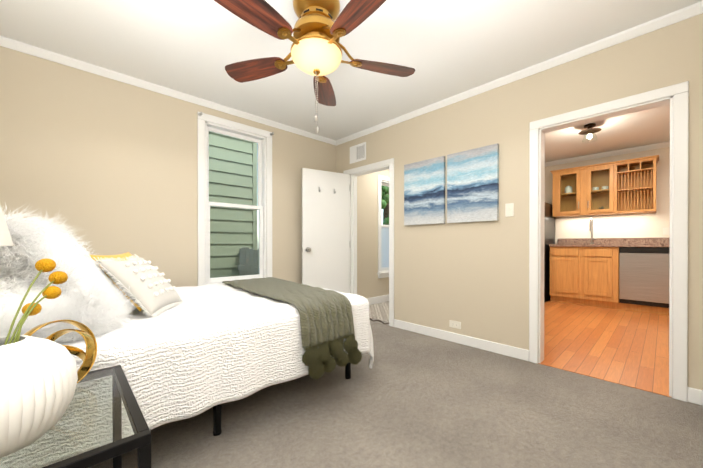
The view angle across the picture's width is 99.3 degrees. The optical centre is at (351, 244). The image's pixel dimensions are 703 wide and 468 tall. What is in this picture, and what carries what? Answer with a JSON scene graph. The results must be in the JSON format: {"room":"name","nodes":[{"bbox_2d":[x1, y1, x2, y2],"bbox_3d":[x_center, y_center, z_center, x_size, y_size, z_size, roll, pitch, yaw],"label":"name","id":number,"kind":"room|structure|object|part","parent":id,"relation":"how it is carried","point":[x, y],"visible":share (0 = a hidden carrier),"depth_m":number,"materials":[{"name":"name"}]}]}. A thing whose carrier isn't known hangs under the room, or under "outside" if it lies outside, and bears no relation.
{"room":"bedroom","nodes":[
{"label":"bedroom","id":0,"kind":"room"},
{"bbox_2d":[0,46,388,297],"bbox_3d":[-0.781,-0.252,3.966,5.740,2.700,0.150,0,0,-44],"label":"wall","id":1,"kind":"structure","parent":0,"point":[108,166],"depth_m":2.69,"materials":[{"name":"beige paint"}]},
{"bbox_2d":[0,36,335,144],"bbox_3d":[-1.455,-1.472,3.184,3.330,0.055,0.045,0,0,-44],"label":"crown molding","id":2,"kind":"structure","parent":1,"relation":"attached to","point":[6,42],"depth_m":2.72,"materials":[{"name":"white paint"}]},
{"bbox_2d":[197,112,271,285],"bbox_3d":[-1.321,-0.418,3.417,0.887,1.905,0.200,0,0,-44],"label":"window","id":3,"kind":"structure","parent":1,"relation":"in","point":[204,120],"depth_m":3.38,"materials":[{"name":"white paint"}]},
{"bbox_3d":[-1.349,-0.845,3.444,0.657,0.860,0.030,0,0,-44],"label":"bedroom window sash","id":4,"kind":"part","parent":3,"relation":"part of","materials":[{"name":"glass"}]},
{"bbox_3d":[-1.324,-0.023,3.421,0.657,0.875,0.032,0,0,-44],"label":"bedroom window sash","id":5,"kind":"part","parent":3,"relation":"part of","materials":[{"name":"glass"}]},
{"bbox_2d":[366,294,388,304],"bbox_3d":[0.640,0.934,5.066,1.930,0.120,0.228,0,0,-44],"label":"baseboard","id":6,"kind":"structure","parent":1,"relation":"attached to","point":[377,299],"depth_m":5.03,"materials":[{"name":"white paint"}]},
{"bbox_2d":[377,175,388,277],"bbox_3d":[0.699,-0.299,5.344,0.846,1.745,0.200,0,0,-44],"label":"window","id":7,"kind":"structure","parent":1,"relation":"in","point":[383,273],"depth_m":5.18,"materials":[{"name":"white paint"}]},
{"bbox_3d":[0.696,0.056,5.348,0.616,0.795,0.032,0,0,-44],"label":"bathroom window sash","id":8,"kind":"part","parent":7,"relation":"part of","materials":[{"name":"glass"}]},
{"bbox_3d":[0.671,-0.687,5.372,0.616,0.780,0.030,0,0,-44],"label":"bathroom window sash","id":9,"kind":"part","parent":7,"relation":"part of","materials":[{"name":"glass"}]},
{"bbox_2d":[0,0,702,139],"bbox_3d":[-0.232,-1.545,1.902,3.690,0.100,3.890,0,0,-44],"label":"ceiling","id":10,"kind":"structure","parent":0,"point":[444,49],"depth_m":2.23,"materials":[{"name":"white paint"}]},
{"bbox_2d":[214,0,414,133],"bbox_3d":[-0.215,-1.091,1.813,1.266,0.805,1.264,0,0,-44],"label":"ceiling fan","id":11,"kind":"object","parent":10,"relation":"hanging from","point":[317,31],"visible":1,"depth_m":1.75,"materials":[{"name":"brown wood"}]},
{"bbox_3d":[-0.458,-1.205,1.540,0.164,0.122,0.543,-14,-8,36],"label":"blade","id":12,"kind":"part","parent":11,"relation":"part of","materials":[{"name":"brown wood"}]},
{"bbox_3d":[-0.585,-1.207,1.984,0.543,0.122,0.164,0,-11,19],"label":"blade","id":13,"kind":"part","parent":11,"relation":"part of","materials":[{"name":"brown wood"}]},
{"bbox_3d":[-0.216,-1.127,1.850,0.312,0.102,0.312,0,0,-44],"label":"lamp shade","id":14,"kind":"part","parent":11,"relation":"part of","materials":[{"name":"white glass"}]},
{"bbox_3d":[-0.202,-1.208,2.243,0.164,0.122,0.543,11,0,1],"label":"blade","id":15,"kind":"part","parent":11,"relation":"part of","materials":[{"name":"brown wood"}]},
{"bbox_3d":[0.004,-1.205,1.523,0.164,0.122,0.543,-13,8,-34],"label":"blade","id":16,"kind":"part","parent":11,"relation":"part of","materials":[{"name":"brown wood"}]},
{"bbox_3d":[0.163,-1.207,1.958,0.543,0.122,0.164,0,11,-17],"label":"blade","id":17,"kind":"part","parent":11,"relation":"part of","materials":[{"name":"brown wood"}]},
{"bbox_2d":[369,301,388,324],"bbox_3d":[1.102,1.046,4.669,2.050,0.100,1.440,0,0,-44],"label":"floor","id":18,"kind":"structure","parent":0,"point":[378,312],"depth_m":4.37,"materials":[{"name":"beige wood"}]},
{"bbox_2d":[88,321,702,467],"bbox_3d":[-0.276,1.055,1.869,3.570,0.100,3.890,0,0,-44],"label":"floor carpet","id":19,"kind":"object","parent":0,"point":[410,399],"visible":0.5,"depth_m":1.70,"materials":[{"name":"grey carpet"}]},
{"bbox_2d":[0,365,150,467],"bbox_3d":[-0.891,0.734,0.735,0.575,0.550,0.570,0,0,-44],"label":"side table","id":20,"kind":"object","parent":19,"relation":"on","point":[139,440],"visible":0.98,"depth_m":0.75,"materials":[{"name":"black metal"}]},
{"bbox_2d":[0,205,13,245],"bbox_3d":[-1.062,0.084,0.666,0.410,0.749,0.410,0,0,-44],"label":"table lamp","id":21,"kind":"object","parent":20,"relation":"on","point":[5,238],"visible":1,"depth_m":0.77,"materials":[{"name":"white ceramic"}]},
{"bbox_2d":[0,258,77,457],"bbox_3d":[-0.815,0.249,0.689,0.270,0.418,0.292,0,0,-44],"label":"vase","id":22,"kind":"object","parent":20,"relation":"on","point":[38,379],"visible":1,"depth_m":0.67,"materials":[{"name":"white ceramic"}]},
{"bbox_2d":[24,320,96,382],"bbox_3d":[-0.925,0.348,0.940,0.196,0.218,0.167,0,0,-44],"label":"ring sculpture","id":23,"kind":"object","parent":20,"relation":"on","point":[88,357],"visible":0.48,"depth_m":0.97,"materials":[{"name":"gold metal"}]},
{"bbox_2d":[0,202,373,467],"bbox_3d":[-1.090,0.460,2.003,2.171,1.088,1.681,0,0,-44],"label":"bed","id":24,"kind":"object","parent":19,"relation":"on","point":[180,353],"visible":0.96,"depth_m":1.41,"materials":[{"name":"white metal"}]},
{"bbox_2d":[0,283,373,467],"bbox_3d":[-1.090,0.646,2.072,2.077,0.551,1.582,0,0,-44],"label":"comforter","id":25,"kind":"object","parent":24,"relation":"on","point":[214,345],"depth_m":1.43,"materials":[{"name":"white fabric"}]},
{"bbox_3d":[-1.135,0.835,2.030,1.950,0.340,1.282,0,0,-44],"label":"frame","id":26,"kind":"part","parent":24,"relation":"part of","materials":[{"name":"black metal"}]},
{"bbox_2d":[336,13,702,389],"bbox_3d":[1.622,-0.247,2.549,0.120,2.700,5.220,0,0,-44],"label":"wall","id":27,"kind":"structure","parent":0,"point":[472,278],"depth_m":2.70,"materials":[{"name":"beige paint"}]},
{"bbox_2d":[302,168,349,292],"bbox_3d":[-0.328,0.007,3.985,0.708,1.957,0.188,0,0,-32],"label":"bathroom door","id":28,"kind":"structure","parent":27,"relation":"in","point":[325,229],"depth_m":3.96,"materials":[{"name":"white paint"}]},
{"bbox_2d":[350,142,365,163],"bbox_3d":[0.082,-1.240,4.062,0.012,0.235,0.315,0,0,-44],"label":"air vent","id":29,"kind":"object","parent":27,"relation":"in","point":[358,153],"visible":1,"depth_m":4.05,"materials":[{"name":"white metal"}]},
{"bbox_2d":[404,156,443,224],"bbox_3d":[0.796,-0.570,3.298,0.034,0.700,0.501,0,0,-44],"label":"wall art","id":30,"kind":"object","parent":27,"relation":"attached to","point":[423,180],"depth_m":3.27},
{"bbox_2d":[449,320,460,328],"bbox_3d":[1.057,0.819,3.050,0.009,0.072,0.124,0,0,-44],"label":"outlet","id":31,"kind":"object","parent":27,"relation":"attached to","point":[455,324],"depth_m":3.05,"materials":[{"name":"white plastic"}]},
{"bbox_2d":[394,319,528,360],"bbox_3d":[1.019,0.953,3.087,0.014,0.095,1.457,0,0,-44],"label":"baseboard","id":32,"kind":"structure","parent":27,"relation":"attached to","point":[523,354],"depth_m":2.95,"materials":[{"name":"white paint"}]},
{"bbox_2d":[444,143,498,222],"bbox_3d":[1.167,-0.568,2.908,0.034,0.700,0.495,0,0,-44],"label":"wall art","id":33,"kind":"object","parent":27,"relation":"attached to","point":[472,185],"depth_m":2.88},
{"bbox_2d":[505,203,513,216],"bbox_3d":[1.412,-0.308,2.672,0.011,0.120,0.072,0,0,-44],"label":"light switch","id":34,"kind":"object","parent":27,"relation":"attached to","point":[509,209],"depth_m":2.67,"materials":[{"name":"white plastic"}]},
{"bbox_2d":[335,1,702,145],"bbox_3d":[1.010,-1.471,3.066,0.045,0.055,3.620,0,0,-44],"label":"crown molding","id":35,"kind":"structure","parent":27,"relation":"attached to","point":[688,12],"depth_m":2.40,"materials":[{"name":"white paint"}]},
{"bbox_2d":[538,299,671,397],"bbox_3d":[3.481,1.048,3.332,3.895,0.104,3.780,0,0,-44],"label":"floor","id":36,"kind":"structure","parent":0,"point":[625,348],"depth_m":2.99,"materials":[{"name":"orange wood"}]},
{"bbox_2d":[544,202,554,301],"bbox_3d":[3.383,0.133,5.505,0.788,1.720,0.465,0,0,-44],"label":"fridge","id":37,"kind":"object","parent":36,"relation":"on","point":[549,229],"visible":0.04,"depth_m":5.27,"materials":[{"name":"black metal"}]},
{"bbox_2d":[550,246,616,308],"bbox_3d":[3.942,0.517,5.042,0.618,0.955,0.890,0,0,-44],"label":"base cabinet","id":38,"kind":"object","parent":36,"relation":"on","point":[579,275],"depth_m":4.82,"materials":[{"name":"brown wood"}]},
{"bbox_2d":[549,242,612,245],"bbox_3d":[4.700,0.063,4.236,0.633,0.125,3.110,0,0,-44],"label":"countertop","id":39,"kind":"structure","parent":38,"relation":"on","point":[559,243],"depth_m":5.04,"materials":[{"name":"brown stone"}]},
{"bbox_2d":[617,246,668,314],"bbox_3d":[4.451,0.521,4.472,0.570,0.950,0.623,0,0,-44],"label":"dishwasher","id":40,"kind":"object","parent":36,"relation":"on","point":[629,274],"depth_m":4.32,"materials":[{"name":"silver metal"}]},
{"bbox_2d":[545,147,669,243],"bbox_3d":[4.846,-0.279,4.631,0.120,2.750,4.020,0,0,-44],"label":"wall","id":41,"kind":"structure","parent":0,"point":[645,225],"depth_m":4.91,"materials":[{"name":"beige paint"}]},
{"bbox_2d":[550,167,581,217],"bbox_3d":[3.892,-0.907,5.294,0.338,0.822,0.496,0,0,-44],"label":"upper cabinet","id":42,"kind":"object","parent":41,"relation":"attached to","point":[565,181],"depth_m":5.33,"materials":[{"name":"brown wood"}]},
{"bbox_2d":[578,163,609,215],"bbox_3d":[4.160,-0.906,5.014,0.338,0.822,0.466,0,0,-44],"label":"upper cabinet","id":43,"kind":"object","parent":41,"relation":"attached to","point":[593,180],"depth_m":5.05,"materials":[{"name":"brown wood"}]},
{"bbox_2d":[545,141,669,166],"bbox_3d":[4.782,-1.518,4.565,0.058,0.071,3.780,0,0,-44],"label":"crown molding","id":44,"kind":"structure","parent":41,"relation":"attached to","point":[618,152],"depth_m":4.99,"materials":[{"name":"white paint"}]},
{"bbox_2d":[558,238,669,245],"bbox_3d":[4.920,-0.052,4.446,0.024,0.103,3.110,0,0,-44],"label":"backsplash","id":45,"kind":"structure","parent":41,"relation":"attached to","point":[616,241],"depth_m":4.82,"materials":[{"name":"brown stone"}]},
{"bbox_2d":[606,155,657,214],"bbox_3d":[4.440,-0.906,4.720,0.338,0.822,0.525,0,0,-44],"label":"upper cabinet","id":46,"kind":"object","parent":41,"relation":"attached to","point":[628,186],"depth_m":4.73,"materials":[{"name":"brown wood"}]},
{"bbox_2d":[545,105,669,161],"bbox_3d":[3.568,-1.600,3.323,3.770,0.100,3.900,0,0,-44],"label":"ceiling","id":47,"kind":"structure","parent":0,"point":[643,128],"depth_m":4.26,"materials":[{"name":"white paint"}]},
{"bbox_2d":[578,123,601,140],"bbox_3d":[3.096,-1.444,3.882,0.236,0.214,0.236,0,0,-44],"label":"kitchen ceiling light","id":48,"kind":"object","parent":47,"relation":"attached to","point":[590,130],"visible":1,"depth_m":3.87,"materials":[{"name":"brown metal"}]},
{"label":"outside","id":49,"kind":"structure","parent":0,"visible":0},
{"bbox_2d":[209,132,388,277],"bbox_3d":[-3.707,-0.551,7.394,18.000,5.675,8.850,0,0,-44],"label":"window glass","id":50,"kind":"structure","parent":49,"point":[233,161],"depth_m":5.05,"materials":[{"name":"green"}]}
]}

